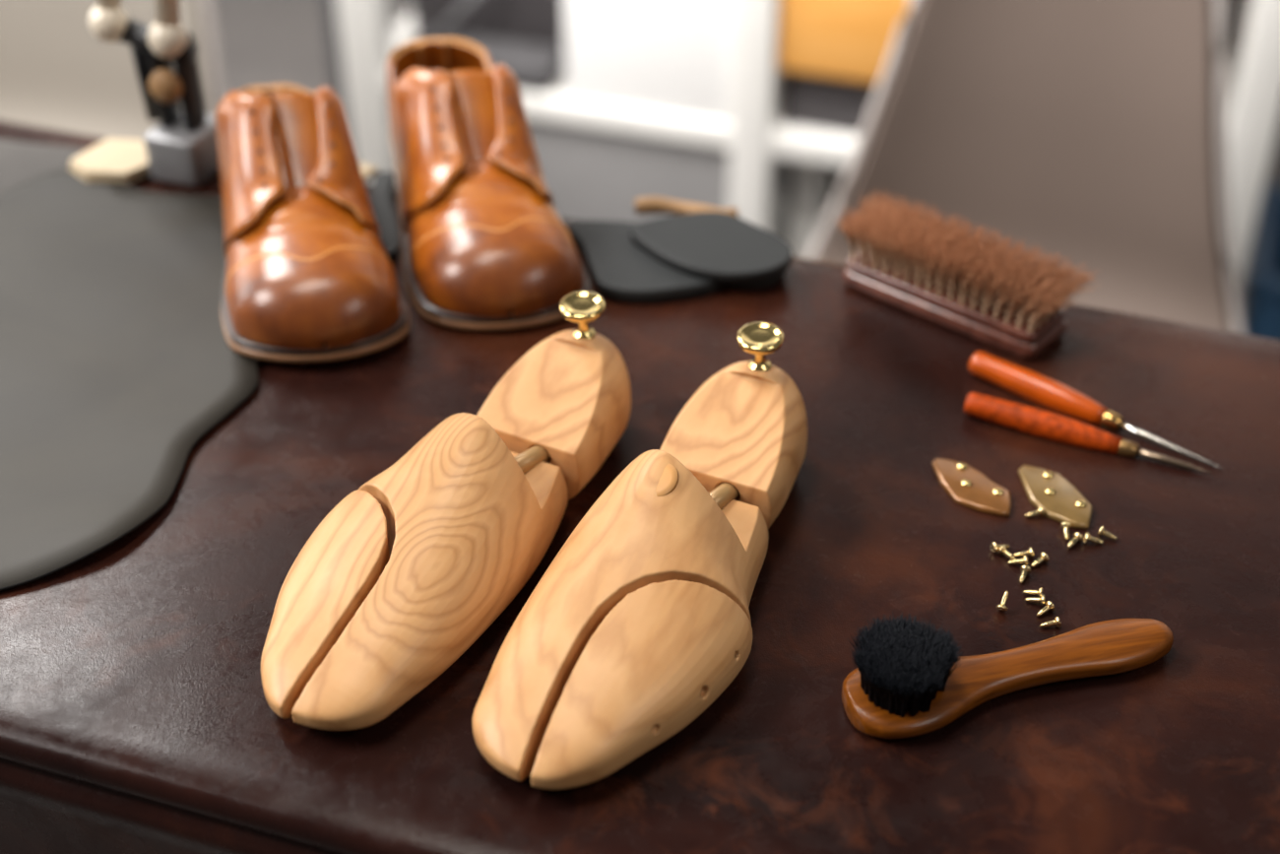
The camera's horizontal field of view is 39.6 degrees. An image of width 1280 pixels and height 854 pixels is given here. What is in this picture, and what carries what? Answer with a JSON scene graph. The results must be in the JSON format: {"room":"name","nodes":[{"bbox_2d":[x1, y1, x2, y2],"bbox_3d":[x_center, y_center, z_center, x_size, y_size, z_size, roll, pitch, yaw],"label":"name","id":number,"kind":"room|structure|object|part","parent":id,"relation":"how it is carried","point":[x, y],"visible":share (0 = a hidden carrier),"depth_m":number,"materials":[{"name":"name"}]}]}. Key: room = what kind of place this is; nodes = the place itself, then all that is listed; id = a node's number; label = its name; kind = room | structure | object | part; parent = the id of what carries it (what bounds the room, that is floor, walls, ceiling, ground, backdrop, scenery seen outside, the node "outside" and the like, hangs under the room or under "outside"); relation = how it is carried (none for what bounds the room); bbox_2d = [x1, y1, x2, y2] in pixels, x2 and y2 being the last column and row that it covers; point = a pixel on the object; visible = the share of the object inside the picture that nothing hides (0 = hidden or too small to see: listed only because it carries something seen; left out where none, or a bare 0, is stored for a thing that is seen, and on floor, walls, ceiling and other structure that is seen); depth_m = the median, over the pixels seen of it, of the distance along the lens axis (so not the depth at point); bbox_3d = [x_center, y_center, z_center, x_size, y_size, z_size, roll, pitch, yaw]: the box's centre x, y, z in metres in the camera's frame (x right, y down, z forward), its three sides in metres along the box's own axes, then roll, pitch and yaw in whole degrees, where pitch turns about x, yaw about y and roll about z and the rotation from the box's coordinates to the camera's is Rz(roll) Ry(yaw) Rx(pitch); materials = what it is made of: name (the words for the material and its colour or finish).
{"room":"service shop","nodes":[
{"label":"service shop","id":0,"kind":"room"},
{"bbox_2d":[211,0,1279,306],"bbox_3d":[0.548,0.224,2.165,8.400,0.060,5.800,11,38,15],"label":"wall","id":1,"kind":"structure","parent":0,"point":[260,42],"depth_m":3.41,"materials":[{"name":"paint"}]},
{"bbox_2d":[0,0,222,139],"bbox_3d":[-0.709,-0.214,1.936,0.464,0.922,0.496,8,37,10],"label":"shell chair","id":2,"kind":"object","parent":1,"relation":"on","point":[55,73],"visible":0.12,"depth_m":1.98,"materials":[{"name":"beige plastic"}]},
{"bbox_2d":[321,0,349,127],"bbox_3d":[-0.391,-1.208,1.866,0.050,2.600,0.030,11,38,15],"label":"trim","id":3,"kind":"structure","parent":1,"relation":"on","point":[329,6],"depth_m":2.37,"materials":[{"name":"grey paint"}]},
{"bbox_2d":[0,120,1279,853],"bbox_3d":[0.025,0.389,1.149,1.724,0.880,0.506,11,38,15],"label":"worktable","id":4,"kind":"object","parent":1,"relation":"on","point":[136,715],"visible":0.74,"depth_m":0.82,"materials":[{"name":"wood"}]},
{"bbox_2d":[0,138,88,191],"bbox_3d":[-0.524,-0.163,1.154,0.353,0.001,0.233,0,36,0],"label":"sheet","id":5,"kind":"object","parent":4,"relation":"on","point":[20,161],"visible":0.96,"depth_m":1.17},
{"bbox_2d":[68,138,149,184],"bbox_3d":[-0.345,-0.173,1.159,0.054,0.008,0.050,-3,37,-5],"label":"card stack","id":6,"kind":"object","parent":4,"relation":"on","point":[125,160],"visible":0.85,"depth_m":1.15,"materials":[{"name":"beige paper"}]},
{"bbox_2d":[0,167,258,590],"bbox_3d":[-0.423,-0.045,0.989,0.445,0.006,0.436,0,36,0],"label":"leather hide","id":7,"kind":"object","parent":4,"relation":"on","point":[116,356],"visible":0.97,"depth_m":0.98,"materials":[{"name":"grey leather"}]},
{"bbox_2d":[88,0,219,187],"bbox_3d":[-0.289,-0.322,0.984,0.170,0.460,0.189,11,38,15],"label":"desk lamp","id":8,"kind":"object","parent":4,"relation":"on","point":[181,149],"visible":0.97,"depth_m":1.12,"materials":[{"name":"grey metal"}]},
{"bbox_3d":[-0.313,-0.383,1.034,0.064,0.303,0.016,-30,46,-34],"label":"arm rod","id":9,"kind":"part","parent":8,"relation":"part of","materials":[{"name":"beige metal"}]},
{"bbox_3d":[-0.297,-0.213,1.112,0.022,0.022,0.008,11,38,15],"label":"screw knob","id":10,"kind":"part","parent":8,"relation":"part of","materials":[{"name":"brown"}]},
{"bbox_3d":[-0.275,-0.374,1.025,0.015,0.308,0.064,30,46,34],"label":"arm rod","id":11,"kind":"part","parent":8,"relation":"part of","materials":[{"name":"beige metal"}]},
{"bbox_2d":[215,84,409,362],"bbox_3d":[-0.203,-0.141,1.040,0.104,0.095,0.244,-9,37,-13],"label":"leather shoe","id":12,"kind":"object","parent":4,"relation":"on","point":[309,276],"visible":1,"depth_m":1.00,"materials":[{"name":"brown leather"}]},
{"bbox_2d":[358,161,378,183],"bbox_3d":[-0.189,-0.167,1.157,0.032,0.005,0.020,18,40,23],"label":"card offcut","id":13,"kind":"object","parent":4,"relation":"on","point":[368,171],"visible":0.26,"depth_m":1.15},
{"bbox_2d":[372,171,398,262],"bbox_3d":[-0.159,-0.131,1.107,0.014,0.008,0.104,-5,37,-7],"label":"leather sole","id":14,"kind":"object","parent":4,"relation":"on","point":[383,182],"visible":0.82,"depth_m":1.10,"materials":[{"name":"black leather"}]},
{"bbox_2d":[260,290,631,730],"bbox_3d":[-0.088,0.028,0.833,0.105,0.077,0.278,17,40,22],"label":"tree","id":15,"kind":"object","parent":4,"relation":"on","point":[405,573],"visible":1,"depth_m":0.80,"materials":[{"name":"brown wood"}]},
{"bbox_3d":[-0.029,-0.054,0.898,0.023,0.021,0.023,17,40,22],"label":"brass knob","id":16,"kind":"part","parent":15,"relation":"part of","materials":[{"name":"gold metal"}]},
{"bbox_2d":[385,37,591,329],"bbox_3d":[-0.097,-0.164,1.077,0.106,0.095,0.252,-6,37,-8],"label":"leather shoe","id":17,"kind":"object","parent":4,"relation":"on","point":[486,246],"visible":1,"depth_m":1.04,"materials":[{"name":"brown leather"}]},
{"bbox_2d":[472,321,807,789],"bbox_3d":[0.015,0.050,0.804,0.105,0.077,0.278,15,39,20],"label":"tree","id":18,"kind":"object","parent":4,"relation":"on","point":[640,621],"visible":1,"depth_m":0.77,"materials":[{"name":"brown wood"}]},
{"bbox_3d":[0.059,-0.037,0.875,0.023,0.021,0.023,15,39,20],"label":"brass knob","id":19,"kind":"part","parent":18,"relation":"part of","materials":[{"name":"gold metal"}]},
{"bbox_2d":[568,220,724,304],"bbox_3d":[0.005,-0.099,1.061,0.099,0.010,0.082,0,36,0],"label":"leather sole","id":20,"kind":"object","parent":4,"relation":"on","point":[619,270],"visible":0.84,"depth_m":1.04,"materials":[{"name":"black leather"}]},
{"bbox_2d":[630,210,792,282],"bbox_3d":[0.043,-0.108,1.059,0.065,0.007,0.094,-30,46,-34],"label":"leather sole","id":21,"kind":"object","parent":20,"relation":"on","point":[721,246],"visible":1,"depth_m":1.05,"materials":[{"name":"black leather"}]},
{"bbox_2d":[634,196,738,216],"bbox_3d":[0.029,-0.135,1.108,0.067,0.011,0.014,8,37,11],"label":"roll","id":22,"kind":"object","parent":4,"relation":"on","point":[644,205],"visible":0.77,"depth_m":1.11,"materials":[{"name":"brown leather"}]},
{"bbox_2d":[724,270,785,289],"bbox_3d":[0.054,-0.098,1.060,0.066,0.010,0.041,19,40,23],"label":"leather sole","id":23,"kind":"object","parent":4,"relation":"on","point":[767,283],"visible":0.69,"depth_m":1.04,"materials":[{"name":"black leather"}]},
{"bbox_2d":[832,188,1100,359],"bbox_3d":[0.182,-0.086,1.010,0.155,0.050,0.054,27,44,31],"label":"brush","id":24,"kind":"object","parent":4,"relation":"on","point":[916,266],"visible":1,"depth_m":1.00,"materials":[{"name":"brown wood"}]},
{"bbox_2d":[931,457,1011,516],"bbox_3d":[0.165,0.030,0.891,0.026,0.005,0.054,-24,43,-29],"label":"plate","id":25,"kind":"object","parent":4,"relation":"on","point":[966,485],"visible":1,"depth_m":0.89,"materials":[{"name":"gold metal"}]},
{"bbox_2d":[990,541,1010,553],"bbox_3d":[0.173,0.058,0.853,0.010,0.005,0.005,-3,36,-4],"label":"screw","id":26,"kind":"object","parent":4,"relation":"on","point":[994,546],"visible":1,"depth_m":0.85,"materials":[{"name":"gold metal"}]},
{"bbox_2d":[995,589,1008,611],"bbox_3d":[0.167,0.081,0.819,0.005,0.008,0.009,6,37,8],"label":"screw","id":27,"kind":"object","parent":4,"relation":"on","point":[1001,607],"visible":1,"depth_m":0.82,"materials":[{"name":"gold metal"}]},
{"bbox_2d":[998,544,1016,560],"bbox_3d":[0.175,0.061,0.849,0.005,0.005,0.010,-19,41,-24],"label":"screw","id":28,"kind":"object","parent":4,"relation":"on","point":[1002,549],"visible":1,"depth_m":0.85,"materials":[{"name":"gold metal"}]},
{"bbox_2d":[841,611,1173,738],"bbox_3d":[0.165,0.101,0.769,0.156,0.035,0.048,-7,37,-9],"label":"brush","id":29,"kind":"object","parent":4,"relation":"on","point":[908,680],"visible":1,"depth_m":0.76,"materials":[{"name":"brown wood"}]},
{"bbox_2d":[1007,555,1027,566],"bbox_3d":[0.180,0.064,0.844,0.010,0.005,0.005,-5,37,-7],"label":"screw","id":30,"kind":"object","parent":4,"relation":"on","point":[1024,560],"visible":1,"depth_m":0.84,"materials":[{"name":"gold metal"}]},
{"bbox_2d":[1014,547,1033,558],"bbox_3d":[0.183,0.060,0.850,0.010,0.005,0.005,5,37,6],"label":"screw","id":31,"kind":"object","parent":4,"relation":"on","point":[1030,551],"visible":1,"depth_m":0.85,"materials":[{"name":"gold metal"}]},
{"bbox_2d":[1019,565,1031,582],"bbox_3d":[0.180,0.069,0.837,0.005,0.005,0.010,25,43,29],"label":"screw","id":32,"kind":"object","parent":4,"relation":"on","point":[1025,569],"visible":1,"depth_m":0.84,"materials":[{"name":"gold metal"}]},
{"bbox_2d":[1022,586,1043,596],"bbox_3d":[0.183,0.076,0.828,0.010,0.005,0.005,17,40,22],"label":"screw","id":33,"kind":"object","parent":4,"relation":"on","point":[1039,592],"visible":1,"depth_m":0.83,"materials":[{"name":"gold metal"}]},
{"bbox_2d":[1024,506,1044,517],"bbox_3d":[0.194,0.042,0.874,0.010,0.005,0.005,-2,36,-3],"label":"screw","id":34,"kind":"object","parent":4,"relation":"on","point":[1040,511],"visible":1,"depth_m":0.87,"materials":[{"name":"gold metal"}]},
{"bbox_2d":[1024,594,1045,605],"bbox_3d":[0.183,0.079,0.823,0.010,0.005,0.005,15,39,19],"label":"screw","id":35,"kind":"object","parent":4,"relation":"on","point":[1041,600],"visible":1,"depth_m":0.82,"materials":[{"name":"gold metal"}]},
{"bbox_2d":[1030,552,1048,567],"bbox_3d":[0.190,0.064,0.844,0.005,0.005,0.010,29,45,33],"label":"screw","id":36,"kind":"object","parent":4,"relation":"on","point":[1044,557],"visible":1,"depth_m":0.84,"materials":[{"name":"gold metal"}]},
{"bbox_2d":[1036,600,1055,616],"bbox_3d":[0.187,0.084,0.817,0.005,0.005,0.010,28,45,33],"label":"screw","id":37,"kind":"object","parent":4,"relation":"on","point":[1050,606],"visible":1,"depth_m":0.82,"materials":[{"name":"gold metal"}]},
{"bbox_2d":[1039,616,1061,628],"bbox_3d":[0.187,0.090,0.809,0.010,0.005,0.005,-12,38,-16],"label":"screw","id":38,"kind":"object","parent":4,"relation":"on","point":[1056,621],"visible":1,"depth_m":0.81,"materials":[{"name":"gold metal"}]},
{"bbox_2d":[1018,464,1092,529],"bbox_3d":[0.207,0.034,0.885,0.026,0.005,0.054,-18,40,-23],"label":"plate","id":39,"kind":"object","parent":4,"relation":"on","point":[1060,500],"visible":1,"depth_m":0.88,"materials":[{"name":"gold metal"}]},
{"bbox_2d":[1060,521,1071,539],"bbox_3d":[0.206,0.050,0.863,0.005,0.005,0.010,11,38,15],"label":"screw","id":40,"kind":"object","parent":4,"relation":"on","point":[1065,526],"visible":1,"depth_m":0.86,"materials":[{"name":"gold metal"}]},
{"bbox_2d":[1067,532,1083,548],"bbox_3d":[0.210,0.055,0.856,0.005,0.005,0.010,21,41,26],"label":"screw","id":41,"kind":"object","parent":4,"relation":"on","point":[1078,537],"visible":1,"depth_m":0.86,"materials":[{"name":"gold metal"}]},
{"bbox_2d":[963,391,1212,473],"bbox_3d":[0.232,0.004,0.921,0.129,0.015,0.014,16,39,20],"label":"awl","id":42,"kind":"object","parent":4,"relation":"on","point":[1031,420],"visible":1,"depth_m":0.92,"materials":[{"name":"orange wood"}]},
{"bbox_3d":[0.210,-0.002,0.929,0.082,0.015,0.014,16,39,20],"label":"handle","id":43,"kind":"part","parent":42,"relation":"part of","materials":[{"name":"orange wood"}]},
{"bbox_3d":[0.272,0.018,0.907,0.039,0.005,0.004,16,39,20],"label":"blade","id":44,"kind":"part","parent":42,"relation":"part of","materials":[{"name":"metal"}]},
{"bbox_2d":[1083,531,1104,544],"bbox_3d":[0.219,0.054,0.858,0.010,0.005,0.005,2,36,2],"label":"screw","id":45,"kind":"object","parent":4,"relation":"on","point":[1087,538],"visible":1,"depth_m":0.86,"materials":[{"name":"gold metal"}]},
{"bbox_2d":[968,351,1223,469],"bbox_3d":[0.239,-0.009,0.937,0.145,0.016,0.015,25,43,30],"label":"awl","id":46,"kind":"object","parent":4,"relation":"on","point":[1037,388],"visible":1,"depth_m":0.94,"materials":[{"name":"orange paint"}]},
{"bbox_3d":[0.213,-0.021,0.954,0.079,0.016,0.015,25,43,30],"label":"handle","id":47,"kind":"part","parent":46,"relation":"part of","materials":[{"name":"orange paint"}]},
{"bbox_3d":[0.274,0.009,0.918,0.058,0.005,0.004,25,43,30],"label":"blade","id":48,"kind":"part","parent":46,"relation":"part of","materials":[{"name":"metal"}]},
{"bbox_2d":[1096,525,1117,540],"bbox_3d":[0.226,0.052,0.860,0.010,0.005,0.005,28,45,33],"label":"screw","id":49,"kind":"object","parent":4,"relation":"on","point":[1102,532],"visible":1,"depth_m":0.86,"materials":[{"name":"gold metal"}]},
{"bbox_2d":[335,0,1279,290],"bbox_3d":[0.230,-0.734,2.150,1.150,1.500,0.450,11,38,15],"label":"shelving unit","id":50,"kind":"object","parent":1,"relation":"on","point":[596,159],"visible":0.23,"depth_m":2.24,"materials":[{"name":"white paint"}]},
{"bbox_2d":[409,28,565,91],"bbox_3d":[-0.201,-0.473,2.290,0.210,0.038,0.079,11,38,15],"label":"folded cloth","id":51,"kind":"object","parent":50,"relation":"on","point":[536,67],"visible":0.48,"depth_m":2.26,"materials":[{"name":"grey fabric"}]},
{"bbox_2d":[428,0,475,39],"bbox_3d":[-0.198,-0.554,2.242,0.147,0.146,0.010,-2,36,-2],"label":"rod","id":52,"kind":"object","parent":51,"relation":"on","point":[466,4],"visible":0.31,"depth_m":2.26,"materials":[{"name":"grey metal"}]},
{"bbox_2d":[412,0,565,51],"bbox_3d":[-0.143,-0.697,2.355,0.229,0.322,0.300,11,38,15],"label":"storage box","id":53,"kind":"object","parent":50,"relation":"on","point":[538,22],"visible":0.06,"depth_m":2.30,"materials":[{"name":"grey"}]},
{"bbox_3d":[-0.104,-0.279,2.361,0.464,0.293,0.015,11,38,15],"label":"door panel","id":54,"kind":"part","parent":50,"relation":"part of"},
{"bbox_2d":[563,0,735,122],"bbox_3d":[0.056,-0.612,2.222,0.218,0.342,0.290,11,38,15],"label":"storage box","id":55,"kind":"object","parent":50,"relation":"on","point":[668,56],"visible":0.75,"depth_m":2.17,"materials":[{"name":"white"}]},
{"bbox_3d":[0.229,-0.204,2.535,1.140,0.031,0.432,11,38,15],"label":"shelf","id":56,"kind":"part","parent":50,"relation":"part of","materials":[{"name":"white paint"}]},
{"bbox_2d":[790,159,825,257],"bbox_3d":[0.217,-0.240,2.330,0.038,0.268,0.038,11,38,15],"label":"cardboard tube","id":57,"kind":"object","parent":50,"relation":"on","point":[809,176],"visible":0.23,"depth_m":2.28,"materials":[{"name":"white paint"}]},
{"bbox_3d":[0.229,-0.467,2.341,1.140,0.031,0.432,11,38,15],"label":"shelf","id":58,"kind":"part","parent":50,"relation":"part of","materials":[{"name":"white paint"}]},
{"bbox_2d":[782,70,878,133],"bbox_3d":[0.344,-0.467,2.247,0.254,0.078,0.310,11,38,15],"label":"storage box","id":59,"kind":"object","parent":50,"relation":"on","point":[809,100],"visible":0.15,"depth_m":2.15,"materials":[{"name":"grey"}]},
{"bbox_2d":[777,0,912,83],"bbox_3d":[0.343,-0.558,2.167,0.268,0.163,0.330,11,38,15],"label":"wooden box","id":60,"kind":"object","parent":59,"relation":"on","point":[848,39],"visible":0.47,"depth_m":2.07,"materials":[{"name":"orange wood"}]},
{"bbox_3d":[0.301,-0.858,2.318,1.140,1.460,0.010,11,38,15],"label":"panel","id":61,"kind":"part","parent":50,"relation":"part of","materials":[{"name":"grey"}]},
{"bbox_2d":[805,0,1244,333],"bbox_3d":[0.339,-0.033,1.709,0.454,0.899,0.483,11,38,15],"label":"shell chair","id":62,"kind":"object","parent":1,"relation":"on","point":[1094,133],"visible":0.27,"depth_m":1.72,"materials":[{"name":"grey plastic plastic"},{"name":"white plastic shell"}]},
{"bbox_2d":[1241,184,1279,339],"bbox_3d":[0.961,-0.115,2.343,0.340,0.274,0.260,11,38,15],"label":"plastic crate","id":63,"kind":"object","parent":1,"relation":"on","point":[1260,306],"visible":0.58,"depth_m":2.26,"materials":[{"name":"blue plastic"}]}
]}

